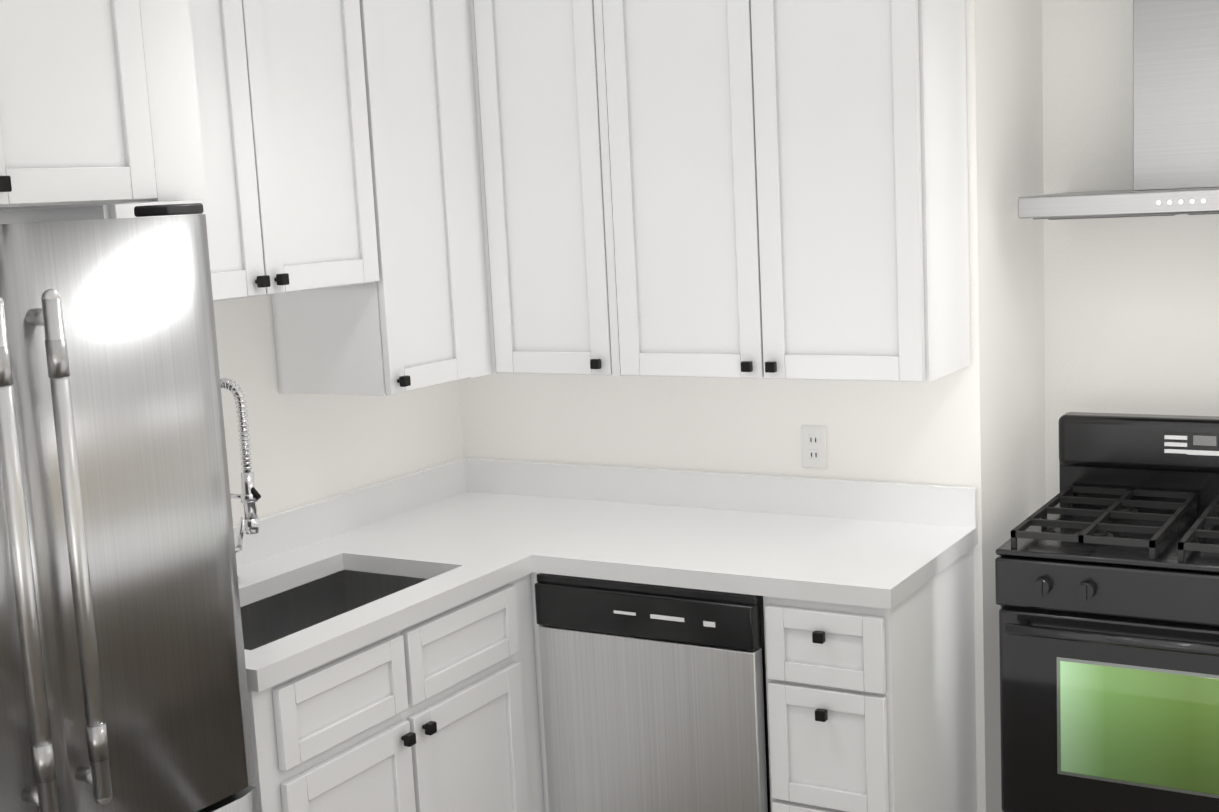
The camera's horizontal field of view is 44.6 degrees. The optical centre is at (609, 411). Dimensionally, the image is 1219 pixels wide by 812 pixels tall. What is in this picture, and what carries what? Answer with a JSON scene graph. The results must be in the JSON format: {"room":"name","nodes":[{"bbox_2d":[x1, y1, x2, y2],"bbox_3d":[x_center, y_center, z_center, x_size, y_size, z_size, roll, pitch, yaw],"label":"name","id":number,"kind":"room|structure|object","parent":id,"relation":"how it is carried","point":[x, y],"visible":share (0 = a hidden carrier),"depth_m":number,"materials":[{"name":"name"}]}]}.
{"room":"kitchen","nodes":[
{"label":"kitchen","id":0,"kind":"room"},
{"bbox_2d":[213,295,463,525],"bbox_3d":[-1.010,0.072,3.800,0.220,2.430,3.330,2,10,31],"label":"wall","id":1,"kind":"structure","parent":0,"point":[306,449],"depth_m":3.94,"materials":[{"name":"paint"}]},
{"bbox_2d":[0,0,205,210],"bbox_3d":[-1.256,-0.610,2.461,0.660,0.565,0.950,2,10,31],"label":"upper cabinet","id":2,"kind":"object","parent":1,"relation":"attached to","point":[98,102],"visible":1,"depth_m":2.54,"materials":[{"name":"white wood"}]},
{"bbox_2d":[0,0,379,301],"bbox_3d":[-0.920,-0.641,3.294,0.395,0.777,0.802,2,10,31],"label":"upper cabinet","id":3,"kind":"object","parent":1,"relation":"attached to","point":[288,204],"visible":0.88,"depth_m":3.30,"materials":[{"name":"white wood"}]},
{"bbox_2d":[271,0,458,395],"bbox_3d":[-0.636,-0.589,3.808,0.365,1.056,0.335,2,10,31],"label":"upper cabinet","id":4,"kind":"object","parent":1,"relation":"attached to","point":[395,333],"depth_m":3.71,"materials":[{"name":"white wood"}]},
{"bbox_2d":[459,0,1045,811],"bbox_3d":[0.425,-0.092,4.425,1.600,2.430,0.760,2,10,31],"label":"wall","id":5,"kind":"structure","parent":0,"point":[979,422],"depth_m":3.93,"materials":[{"name":"paint"}]},
{"bbox_2d":[491,0,642,375],"bbox_3d":[-0.070,-0.642,3.973,0.477,1.056,0.335,2,10,31],"label":"upper cabinet","id":6,"kind":"object","parent":5,"relation":"attached to","point":[561,65],"depth_m":3.82,"materials":[{"name":"white wood"}]},
{"bbox_2d":[623,0,970,381],"bbox_3d":[0.397,-0.625,3.696,0.897,1.056,0.335,2,10,31],"label":"upper cabinet","id":7,"kind":"object","parent":5,"relation":"attached to","point":[731,188],"depth_m":3.51,"materials":[{"name":"white wood"}]},
{"bbox_2d":[801,425,826,468],"bbox_3d":[0.541,0.095,3.935,0.070,0.114,0.008,2,10,31],"label":"outlet","id":8,"kind":"object","parent":5,"relation":"attached to","point":[814,448],"visible":1,"depth_m":3.93,"materials":[{"name":"white plastic"}]},
{"bbox_2d":[1042,0,1218,502],"bbox_3d":[1.709,-0.098,4.020,1.020,2.430,0.140,2,10,31],"label":"wall","id":9,"kind":"structure","parent":0,"point":[1131,309],"depth_m":4.06,"materials":[{"name":"paint"}]},
{"bbox_2d":[1018,0,1218,219],"bbox_3d":[1.453,-0.850,3.660,0.770,0.716,0.500,2,10,31],"label":"range hood","id":10,"kind":"object","parent":9,"relation":"attached to","point":[1175,107],"visible":1,"depth_m":3.67,"materials":[{"name":"silver metal"}]},
{"bbox_3d":[0.446,1.392,2.883,3.940,0.060,12.800,2,10,31],"label":"floor","id":11,"kind":"structure","parent":0,"visible":0},
{"bbox_2d":[0,203,257,811],"bbox_3d":[-1.171,0.577,2.567,0.682,1.805,0.982,3,10,36],"label":"refrigerator","id":12,"kind":"object","parent":11,"relation":"on","point":[123,683],"visible":1,"depth_m":2.54,"materials":[{"name":"grey metal"}]},
{"bbox_2d":[248,574,543,811],"bbox_3d":[-0.676,0.888,3.513,0.682,0.867,0.975,2,10,31],"label":"base cabinet","id":13,"kind":"object","parent":11,"relation":"on","point":[437,712],"visible":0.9,"depth_m":3.32,"materials":[{"name":"white wood"}]},
{"bbox_2d":[233,458,977,691],"bbox_3d":[-0.162,0.356,3.466,1.587,0.144,1.589,2,10,31],"label":"countertop","id":14,"kind":"structure","parent":13,"relation":"on","point":[458,532],"depth_m":3.78,"materials":[{"name":"white stone"}]},
{"bbox_2d":[220,378,260,582],"bbox_3d":[-0.869,0.164,3.500,0.159,0.494,0.094,2,10,31],"label":"faucet","id":15,"kind":"object","parent":14,"relation":"on","point":[249,496],"visible":0.42,"depth_m":3.45,"materials":[{"name":"silver metal"}]},
{"bbox_2d":[240,570,427,649],"bbox_3d":[-0.694,0.564,3.420,0.404,0.197,0.744,2,10,31],"label":"sink","id":16,"kind":"object","parent":14,"relation":"in","point":[267,620],"visible":0.04,"depth_m":3.71,"materials":[{"name":"silver metal"}]},
{"bbox_2d":[530,572,548,811],"bbox_3d":[-0.282,0.769,4.190,0.660,0.867,0.600,2,10,31],"label":"base cabinet","id":17,"kind":"object","parent":11,"relation":"on","point":[533,578],"depth_m":3.76,"materials":[{"name":"white wood"}]},
{"bbox_2d":[535,573,770,811],"bbox_3d":[0.246,0.795,3.837,0.591,0.864,0.626,2,10,31],"label":"dishwasher","id":18,"kind":"object","parent":11,"relation":"on","point":[654,698],"visible":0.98,"depth_m":3.54,"materials":[{"name":"grey metal"}]},
{"bbox_2d":[763,548,976,811],"bbox_3d":[0.642,0.807,3.611,0.303,0.867,0.650,2,10,31],"label":"base cabinet","id":19,"kind":"object","parent":11,"relation":"on","point":[870,709],"visible":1,"depth_m":3.37,"materials":[{"name":"white wood"}]},
{"bbox_2d":[995,412,1218,811],"bbox_3d":[1.407,0.628,3.623,0.760,1.140,0.728,2,10,31],"label":"range","id":20,"kind":"object","parent":11,"relation":"on","point":[1107,577],"visible":1,"depth_m":3.46,"materials":[{"name":"black metal"}]}
]}

